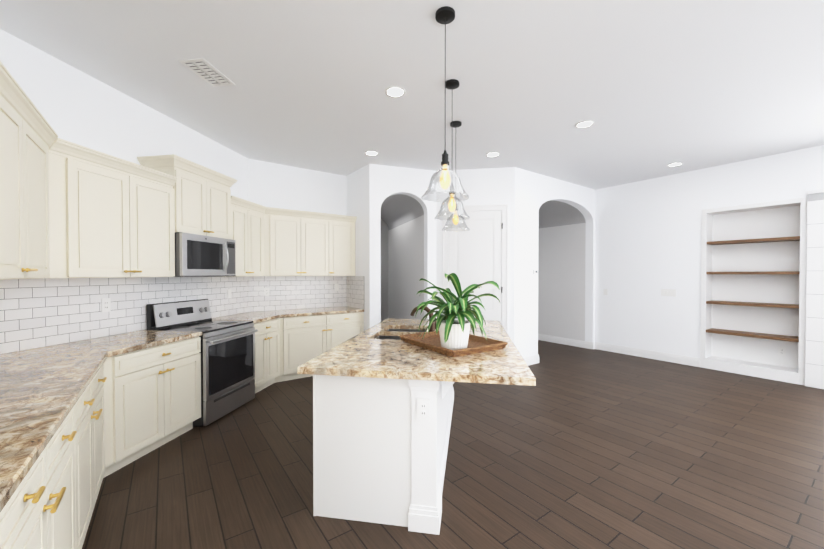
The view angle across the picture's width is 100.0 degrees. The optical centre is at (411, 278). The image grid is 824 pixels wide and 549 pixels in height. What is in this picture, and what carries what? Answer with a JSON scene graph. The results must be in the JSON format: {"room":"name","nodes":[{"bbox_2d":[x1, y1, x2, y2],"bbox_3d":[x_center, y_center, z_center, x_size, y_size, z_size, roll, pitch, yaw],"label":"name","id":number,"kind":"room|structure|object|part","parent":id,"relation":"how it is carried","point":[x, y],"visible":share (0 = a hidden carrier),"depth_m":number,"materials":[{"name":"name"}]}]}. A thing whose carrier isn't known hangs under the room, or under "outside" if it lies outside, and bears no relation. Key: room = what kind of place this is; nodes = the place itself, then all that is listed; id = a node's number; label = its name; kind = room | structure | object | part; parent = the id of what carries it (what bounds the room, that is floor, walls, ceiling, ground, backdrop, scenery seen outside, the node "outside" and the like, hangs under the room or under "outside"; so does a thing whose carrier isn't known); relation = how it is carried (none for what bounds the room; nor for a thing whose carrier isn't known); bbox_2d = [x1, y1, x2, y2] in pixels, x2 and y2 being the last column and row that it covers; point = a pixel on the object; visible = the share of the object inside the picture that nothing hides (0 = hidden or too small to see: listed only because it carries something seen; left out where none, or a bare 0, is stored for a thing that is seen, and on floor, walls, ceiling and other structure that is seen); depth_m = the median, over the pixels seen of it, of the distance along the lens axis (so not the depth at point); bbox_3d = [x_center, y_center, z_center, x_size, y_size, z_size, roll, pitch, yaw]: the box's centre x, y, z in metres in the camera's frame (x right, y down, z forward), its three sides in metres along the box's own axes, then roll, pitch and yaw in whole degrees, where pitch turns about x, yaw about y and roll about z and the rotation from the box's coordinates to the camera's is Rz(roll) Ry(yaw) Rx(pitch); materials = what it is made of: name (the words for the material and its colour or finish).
{"room":"kitchen","nodes":[
{"label":"kitchen","id":0,"kind":"room"},
{"bbox_2d":[0,65,51,279],"bbox_3d":[-2.192,-0.471,1.714,0.348,0.955,1.054,0,1,-36],"label":"upper cabinet","id":1,"kind":"object","parent":0,"relation":"attached to","point":[27,137],"depth_m":1.86,"materials":[{"name":"beige paint"}]},
{"bbox_2d":[0,29,247,350],"bbox_3d":[-2.624,-0.135,3.589,0.150,3.100,2.729,0,1,9],"label":"wall","id":2,"kind":"structure","parent":0,"point":[74,105],"depth_m":2.96,"materials":[{"name":"white paint"}]},
{"bbox_2d":[52,133,55,277],"bbox_3d":[-2.549,-0.476,2.213,0.348,0.955,0.281,0,1,-36],"label":"upper cabinet","id":3,"kind":"object","parent":2,"relation":"attached to","point":[53,134],"depth_m":2.33,"materials":[{"name":"beige paint"}]},
{"bbox_2d":[56,137,179,277],"bbox_3d":[-2.541,-0.476,2.794,1.035,0.941,0.927,0,1,-36],"label":"upper cabinet","id":4,"kind":"object","parent":2,"relation":"attached to","point":[116,217],"depth_m":2.72,"materials":[{"name":"beige paint"}]},
{"bbox_2d":[0,276,248,353],"bbox_3d":[-2.546,0.240,3.580,0.006,0.508,2.724,0,1,9],"label":"tile backsplash","id":5,"kind":"structure","parent":2,"relation":"attached to","point":[39,313],"depth_m":2.86,"materials":[{"name":"white tile"}]},
{"bbox_2d":[101,298,110,311],"bbox_3d":[-2.639,0.232,2.982,0.008,0.118,0.072,0,1,9],"label":"outlet","id":6,"kind":"object","parent":5,"relation":"attached to","point":[105,304],"depth_m":2.98,"materials":[{"name":"white plastic"}]},
{"bbox_2d":[227,289,230,298],"bbox_3d":[-2.382,0.204,4.511,0.010,0.118,0.072,0,1,9],"label":"outlet","id":7,"kind":"object","parent":5,"relation":"attached to","point":[229,290],"depth_m":4.49,"materials":[{"name":"white plastic"}]},
{"bbox_2d":[180,157,239,239],"bbox_3d":[-2.348,-0.797,3.672,0.790,0.708,0.790,0,1,-36],"label":"upper cabinet","id":8,"kind":"object","parent":2,"relation":"attached to","point":[208,207],"depth_m":3.65,"materials":[{"name":"beige paint"}]},
{"bbox_2d":[173,232,235,276],"bbox_3d":[-2.291,-0.229,3.669,0.472,0.421,0.754,0,1,9],"label":"microwave","id":9,"kind":"object","parent":8,"relation":"attached to","point":[196,255],"visible":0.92,"depth_m":3.52,"materials":[{"name":"silver metal"}]},
{"bbox_2d":[223,198,275,276],"bbox_3d":[-2.267,-0.495,4.439,0.734,0.941,0.843,0,1,-36],"label":"upper cabinet","id":10,"kind":"object","parent":2,"relation":"attached to","point":[256,243],"depth_m":4.52,"materials":[{"name":"beige paint"}]},
{"bbox_2d":[248,159,346,311],"bbox_3d":[-1.755,-0.156,5.422,1.510,3.100,0.150,0,1,-36],"label":"wall","id":11,"kind":"structure","parent":0,"point":[274,185],"depth_m":5.30,"materials":[{"name":"white paint"}]},
{"bbox_2d":[249,276,346,311],"bbox_3d":[-1.711,0.219,5.362,1.501,0.508,0.006,0,1,-36],"label":"tile backsplash","id":12,"kind":"structure","parent":11,"relation":"attached to","point":[294,292],"depth_m":5.30,"materials":[{"name":"white tile"}]},
{"bbox_2d":[264,288,268,295],"bbox_3d":[-2.124,0.198,5.057,0.072,0.118,0.008,0,1,-36],"label":"electrical outlet plate","id":13,"kind":"object","parent":12,"relation":"attached to","point":[266,291],"depth_m":5.05,"materials":[{"name":"white plastic"}]},
{"bbox_2d":[276,209,331,275],"bbox_3d":[-1.685,-0.503,5.159,0.905,0.941,0.348,0,1,-36],"label":"upper cabinet","id":14,"kind":"object","parent":11,"relation":"attached to","point":[303,238],"depth_m":5.02,"materials":[{"name":"beige paint"}]},
{"bbox_2d":[332,214,355,275],"bbox_3d":[-1.203,-0.507,5.504,0.509,0.941,0.348,0,1,-36],"label":"upper cabinet","id":15,"kind":"object","parent":11,"relation":"attached to","point":[343,226],"depth_m":5.39,"materials":[{"name":"beige paint"}]},
{"bbox_2d":[346,164,369,330],"bbox_3d":[-0.803,-0.158,5.518,0.150,3.100,0.800,0,1,-36],"label":"wall","id":16,"kind":"structure","parent":0,"point":[357,194],"depth_m":5.33,"materials":[{"name":"white paint"}]},
{"bbox_2d":[347,276,363,308],"bbox_3d":[-0.912,0.217,5.541,0.006,0.508,0.630,0,1,-36],"label":"tile backsplash","id":17,"kind":"structure","parent":16,"relation":"attached to","point":[355,291],"depth_m":5.52,"materials":[{"name":"white tile"}]},
{"bbox_2d":[369,164,435,327],"bbox_3d":[-0.146,-0.156,5.400,1.082,3.100,0.150,0,1,-19],"label":"wall pier","id":18,"kind":"object","parent":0,"point":[385,181],"visible":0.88,"depth_m":5.26,"materials":[{"name":"white paint"}]},
{"bbox_2d":[381,194,423,321],"bbox_3d":[-0.529,-0.029,6.512,0.860,2.820,2.200,0,1,-19],"label":"wall","id":19,"kind":"structure","parent":0,"point":[402,246],"depth_m":6.55,"materials":[{"name":"white paint"}]},
{"bbox_2d":[0,0,823,189],"bbox_3d":[1.656,-1.736,2.771,8.700,0.120,8.900,0,1,-36],"label":"ceiling","id":20,"kind":"structure","parent":0,"point":[651,89],"depth_m":2.86,"materials":[{"name":"white paint"}]},
{"bbox_2d":[179,58,234,86],"bbox_3d":[-1.662,-1.668,2.823,0.208,0.016,0.370,0,1,9],"label":"ceiling vent","id":21,"kind":"object","parent":20,"relation":"in","point":[205,70],"visible":1,"depth_m":2.80,"materials":[{"name":"white metal"}]},
{"bbox_2d":[364,151,378,155],"bbox_3d":[-0.548,-1.694,4.687,0.196,0.006,0.196,0,1,-36],"label":"recessed light","id":22,"kind":"object","parent":20,"relation":"in","point":[371,153],"visible":0.98,"depth_m":4.70,"materials":[{"name":"white plastic"}]},
{"bbox_2d":[384,86,405,97],"bbox_3d":[-0.150,-1.676,3.115,0.196,0.006,0.196,0,1,-36],"label":"recessed light","id":23,"kind":"object","parent":20,"relation":"in","point":[395,92],"visible":1,"depth_m":3.11,"materials":[{"name":"white plastic"}]},
{"bbox_2d":[421,6,468,202],"bbox_3d":[0.210,-1.088,2.188,0.302,1.160,0.302,0,1,-36],"label":"pendant light","id":24,"kind":"object","parent":20,"relation":"hanging from","point":[445,15],"visible":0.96,"depth_m":2.17,"materials":[{"name":"clear glass"}]},
{"bbox_3d":[0.210,-0.616,2.193,0.302,0.216,0.302,0,1,-36],"label":"lamp shade","id":25,"kind":"part","parent":24,"relation":"part of","materials":[{"name":"clear glass"}]},
{"bbox_2d":[435,6,454,165],"bbox_3d":[0.210,-1.193,2.186,0.124,0.950,0.124,0,1,-36],"label":"pendant cord","id":26,"kind":"object","parent":24,"relation":"attached to","point":[445,15],"depth_m":2.18,"materials":[{"name":"black metal"}]},
{"bbox_3d":[0.210,-0.642,2.193,0.070,0.160,0.070,0,1,-36],"label":"bulb","id":27,"kind":"part","parent":24,"relation":"part of","materials":[{"name":"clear glass"}]},
{"bbox_2d":[435,79,469,220],"bbox_3d":[0.345,-1.097,2.979,0.302,1.160,0.302,0,1,-36],"label":"pendant light","id":28,"kind":"object","parent":20,"relation":"hanging from","point":[451,84],"visible":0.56,"depth_m":2.95,"materials":[{"name":"clear glass"}]},
{"bbox_3d":[0.345,-0.651,2.984,0.070,0.160,0.070,0,1,-36],"label":"bulb","id":29,"kind":"part","parent":28,"relation":"part of","materials":[{"name":"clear glass"}]},
{"bbox_3d":[0.345,-0.625,2.984,0.302,0.216,0.302,0,1,-36],"label":"lamp shade","id":30,"kind":"part","parent":28,"relation":"part of","materials":[{"name":"clear glass"}]},
{"bbox_2d":[446,79,458,193],"bbox_3d":[0.345,-1.202,2.977,0.124,0.950,0.124,0,1,-36],"label":"pendant cord","id":31,"kind":"object","parent":28,"relation":"attached to","point":[451,84],"depth_m":2.95,"materials":[{"name":"black metal"}]},
{"bbox_2d":[442,121,469,231],"bbox_3d":[0.477,-1.107,3.767,0.302,1.160,0.302,0,1,-36],"label":"pendant light","id":32,"kind":"object","parent":20,"relation":"hanging from","point":[454,124],"visible":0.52,"depth_m":3.74,"materials":[{"name":"clear glass"}]},
{"bbox_3d":[0.477,-0.634,3.772,0.302,0.216,0.302,0,1,-36],"label":"lamp shade","id":33,"kind":"part","parent":32,"relation":"part of","materials":[{"name":"clear glass"}]},
{"bbox_2d":[450,121,461,210],"bbox_3d":[0.477,-1.212,3.765,0.124,0.950,0.124,0,1,-36],"label":"pendant cord","id":34,"kind":"object","parent":32,"relation":"attached to","point":[454,124],"depth_m":3.74,"materials":[{"name":"black metal"}]},
{"bbox_3d":[0.477,-0.660,3.772,0.070,0.160,0.070,0,1,-36],"label":"bulb","id":35,"kind":"part","parent":32,"relation":"part of","materials":[{"name":"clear glass"}]},
{"bbox_2d":[486,152,499,156],"bbox_3d":[1.110,-1.695,4.740,0.196,0.006,0.196,0,1,-36],"label":"recessed light","id":36,"kind":"object","parent":20,"relation":"in","point":[493,154],"visible":1,"depth_m":4.73,"materials":[{"name":"white plastic"}]},
{"bbox_2d":[575,120,594,127],"bbox_3d":[1.890,-1.684,3.786,0.196,0.006,0.196,0,1,-36],"label":"recessed light","id":37,"kind":"object","parent":20,"relation":"in","point":[585,124],"visible":1,"depth_m":3.79,"materials":[{"name":"white plastic"}]},
{"bbox_2d":[667,162,682,166],"bbox_3d":[3.935,-1.700,5.173,0.196,0.006,0.196,0,1,-36],"label":"recessed light","id":38,"kind":"object","parent":20,"relation":"in","point":[674,164],"visible":0.96,"depth_m":5.17,"materials":[{"name":"white plastic"}]},
{"bbox_2d":[82,340,823,548],"bbox_3d":[0.581,1.437,4.313,8.700,0.060,12.600,0,1,-36],"label":"floor","id":39,"kind":"structure","parent":0,"point":[579,448],"depth_m":2.54,"materials":[{"name":"brown wood"}]},
{"bbox_2d":[0,89,7,548],"bbox_3d":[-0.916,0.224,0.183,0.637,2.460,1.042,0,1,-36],"label":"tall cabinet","id":40,"kind":"object","parent":39,"relation":"on","point":[3,384],"depth_m":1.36,"materials":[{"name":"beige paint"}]},
{"bbox_2d":[8,397,83,548],"bbox_3d":[-1.527,1.005,1.032,0.618,0.878,1.028,0,1,-36],"label":"base cabinet","id":41,"kind":"object","parent":39,"relation":"on","point":[80,420],"depth_m":1.29,"materials":[{"name":"beige paint"}]},
{"bbox_2d":[84,361,107,539],"bbox_3d":[-2.041,0.997,1.752,0.618,0.878,0.975,0,1,-36],"label":"base cabinet","id":42,"kind":"object","parent":39,"relation":"on","point":[96,399],"depth_m":2.02,"materials":[{"name":"beige paint"}]},
{"bbox_2d":[108,349,200,474],"bbox_3d":[-2.432,0.984,2.821,1.225,0.878,1.038,0,1,-36],"label":"base cabinet","id":43,"kind":"object","parent":39,"relation":"on","point":[154,399],"depth_m":2.73,"materials":[{"name":"beige paint"}]},
{"bbox_2d":[4,330,202,504],"bbox_3d":[-1.851,0.532,2.016,1.240,0.040,3.016,0,1,-36],"label":"countertop","id":44,"kind":"structure","parent":43,"relation":"on","point":[45,384],"depth_m":1.76,"materials":[{"name":"beige stone"}]},
{"bbox_2d":[147,299,257,426],"bbox_3d":[-2.160,0.832,3.660,0.695,1.165,0.754,0,1,9],"label":"range","id":45,"kind":"object","parent":39,"relation":"on","point":[227,352],"visible":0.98,"depth_m":3.54,"materials":[{"name":"silver metal"}]},
{"bbox_2d":[253,321,291,392],"bbox_3d":[-2.161,0.966,4.414,0.859,0.878,1.035,0,1,-36],"label":"base cabinet","id":46,"kind":"object","parent":39,"relation":"on","point":[273,343],"depth_m":4.44,"materials":[{"name":"beige paint"}]},
{"bbox_2d":[292,313,363,379],"bbox_3d":[-1.405,0.957,5.211,1.197,0.878,0.618,0,1,-36],"label":"base cabinet","id":47,"kind":"object","parent":39,"relation":"on","point":[312,337],"depth_m":4.90,"materials":[{"name":"beige paint"}]},
{"bbox_2d":[212,306,363,324],"bbox_3d":[-1.650,0.501,4.766,2.107,0.040,1.048,0,1,-36],"label":"countertop","id":48,"kind":"structure","parent":47,"relation":"on","point":[264,317],"depth_m":4.73,"materials":[{"name":"beige stone"}]},
{"bbox_2d":[313,390,451,534],"bbox_3d":[-0.045,0.981,3.046,2.020,0.879,2.053,0,1,-36],"label":"kitchen island","id":49,"kind":"object","parent":39,"relation":"on","point":[397,478],"depth_m":2.03,"materials":[{"name":"wood"}]},
{"bbox_2d":[297,322,535,433],"bbox_3d":[0.237,0.526,2.578,2.136,0.040,1.761,0,1,-36],"label":"island countertop","id":50,"kind":"structure","parent":49,"relation":"on","point":[388,383],"depth_m":2.03,"materials":[{"name":"beige stone"}]},
{"bbox_2d":[375,329,424,339],"bbox_3d":[-0.093,0.646,3.235,0.873,0.214,0.873,0,1,-36],"label":"sink","id":51,"kind":"object","parent":50,"relation":"in","point":[380,335],"depth_m":3.25,"materials":[{"name":"silver metal"}]},
{"bbox_2d":[399,273,507,356],"bbox_3d":[0.284,0.233,2.519,0.658,0.545,0.830,0,1,-36],"label":"potted plant","id":52,"kind":"object","parent":50,"relation":"on","point":[452,337],"visible":1,"depth_m":2.35,"materials":[{"name":"wood"},{"name":"leaf"},{"name":"white ceramic"}]},
{"bbox_2d":[417,399,429,420],"bbox_3d":[0.064,0.734,1.933,0.054,0.118,0.054,0,1,-36],"label":"outlet","id":53,"kind":"object","parent":49,"relation":"attached to","point":[423,405],"depth_m":1.93,"materials":[{"name":"white plastic"}]},
{"bbox_2d":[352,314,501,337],"bbox_3d":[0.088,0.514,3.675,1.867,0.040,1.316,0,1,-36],"label":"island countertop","id":54,"kind":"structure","parent":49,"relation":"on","point":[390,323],"depth_m":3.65,"materials":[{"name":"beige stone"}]},
{"bbox_2d":[410,306,436,331],"bbox_3d":[0.150,0.374,3.267,0.342,0.248,0.250,0,1,-36],"label":"faucet","id":55,"kind":"object","parent":54,"relation":"on","point":[433,327],"depth_m":3.17,"materials":[{"name":"brown metal"}]},
{"bbox_2d":[436,167,514,342],"bbox_3d":[0.994,-0.157,5.484,1.202,3.100,0.150,0,1,9],"label":"wall","id":56,"kind":"structure","parent":0,"point":[490,186],"depth_m":5.36,"materials":[{"name":"white paint"}]},
{"bbox_2d":[443,204,507,333],"bbox_3d":[0.979,0.129,5.400,1.000,2.530,0.028,0,1,9],"label":"door frame","id":57,"kind":"structure","parent":56,"relation":"attached to","point":[503,208],"depth_m":5.32,"materials":[{"name":"white wood"}]},
{"bbox_2d":[448,211,502,322],"bbox_3d":[0.986,0.171,5.399,0.584,2.429,0.604,0,1,-36],"label":"pantry door","id":58,"kind":"structure","parent":56,"relation":"in","point":[475,253],"depth_m":5.38,"materials":[{"name":"white wood"}]},
{"bbox_2d":[514,167,595,357],"bbox_3d":[2.528,-0.164,6.085,2.450,3.100,0.150,0,1,-36],"label":"wall","id":59,"kind":"structure","parent":0,"point":[534,192],"depth_m":5.59,"materials":[{"name":"white paint"}]},
{"bbox_2d":[523,354,538,365],"bbox_3d":[1.823,1.324,5.497,0.600,0.138,0.019,0,1,-36],"label":"baseboard","id":60,"kind":"structure","parent":59,"relation":"attached to","point":[531,360],"depth_m":5.57,"materials":[{"name":"white wood"}]},
{"bbox_2d":[538,201,585,340],"bbox_3d":[1.102,-0.082,8.539,1.860,2.880,5.500,0,1,-36],"label":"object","id":61,"kind":"structure","parent":0,"point":[561,264],"depth_m":7.17,"materials":[{"name":"white paint"}]},
{"bbox_2d":[538,334,593,349],"bbox_3d":[1.888,1.284,8.952,0.017,0.138,5.567,0,1,-36],"label":"baseboard","id":62,"kind":"structure","parent":61,"relation":"attached to","point":[560,340],"depth_m":7.12,"materials":[{"name":"white wood"}]},
{"bbox_2d":[595,145,823,372],"bbox_3d":[5.490,-0.144,4.329,0.330,3.100,6.150,0,1,-36],"label":"wall","id":63,"kind":"structure","parent":0,"point":[647,240],"depth_m":5.45,"materials":[{"name":"white paint"}]},
{"bbox_2d":[595,342,699,366],"bbox_3d":[4.042,1.317,6.074,0.016,0.138,1.621,0,1,-36],"label":"baseboard","id":64,"kind":"structure","parent":63,"relation":"attached to","point":[678,359],"depth_m":5.96,"materials":[{"name":"white wood"}]},
{"bbox_2d":[661,289,675,296],"bbox_3d":[4.268,0.241,5.751,0.010,0.116,0.197,0,1,-36],"label":"switch plate","id":65,"kind":"object","parent":63,"relation":"attached to","point":[672,292],"depth_m":5.75,"materials":[{"name":"white plastic"}]},
{"bbox_2d":[706,236,799,341],"bbox_3d":[4.962,0.141,5.049,0.295,1.405,0.968,0,1,-36],"label":"shelves","id":66,"kind":"object","parent":63,"relation":"attached to","point":[761,335],"visible":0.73,"depth_m":4.94,"materials":[{"name":"brown wood"}]},
{"bbox_3d":[4.962,0.378,5.052,0.295,0.040,0.968,0,1,-36],"label":"niche shelf","id":67,"kind":"part","parent":66,"relation":"part of","materials":[{"name":"brown wood"}]},
{"bbox_3d":[4.962,0.823,5.057,0.295,0.040,0.968,0,1,-36],"label":"niche shelf","id":68,"kind":"part","parent":66,"relation":"part of","materials":[{"name":"brown wood"}]},
{"bbox_3d":[4.962,-0.077,5.047,0.295,0.040,0.968,0,1,-36],"label":"niche shelf","id":69,"kind":"part","parent":66,"relation":"part of","materials":[{"name":"brown wood"}]},
{"bbox_3d":[4.962,-0.542,5.041,0.295,0.040,0.968,0,1,-36],"label":"niche shelf","id":70,"kind":"part","parent":66,"relation":"part of","materials":[{"name":"brown wood"}]},
{"bbox_2d":[700,197,807,384],"bbox_3d":[4.832,0.169,4.957,0.016,2.460,1.090,0,1,-36],"label":"frame","id":71,"kind":"object","parent":63,"relation":"attached to","point":[772,374],"depth_m":4.79,"materials":[{"name":"white wood"}]},
{"bbox_2d":[778,347,785,355],"bbox_3d":[5.250,1.040,4.903,0.008,0.118,0.072,0,1,-36],"label":"outlet","id":72,"kind":"object","parent":63,"relation":"attached to","point":[781,351],"depth_m":4.90,"materials":[{"name":"white plastic"}]},
{"bbox_2d":[805,189,823,388],"bbox_3d":[5.674,0.148,3.737,0.061,2.530,1.870,0,1,-36],"label":"wall panel","id":73,"kind":"object","parent":63,"relation":"attached to","point":[814,361],"visible":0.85,"depth_m":4.42,"materials":[{"name":"white"}]}
]}

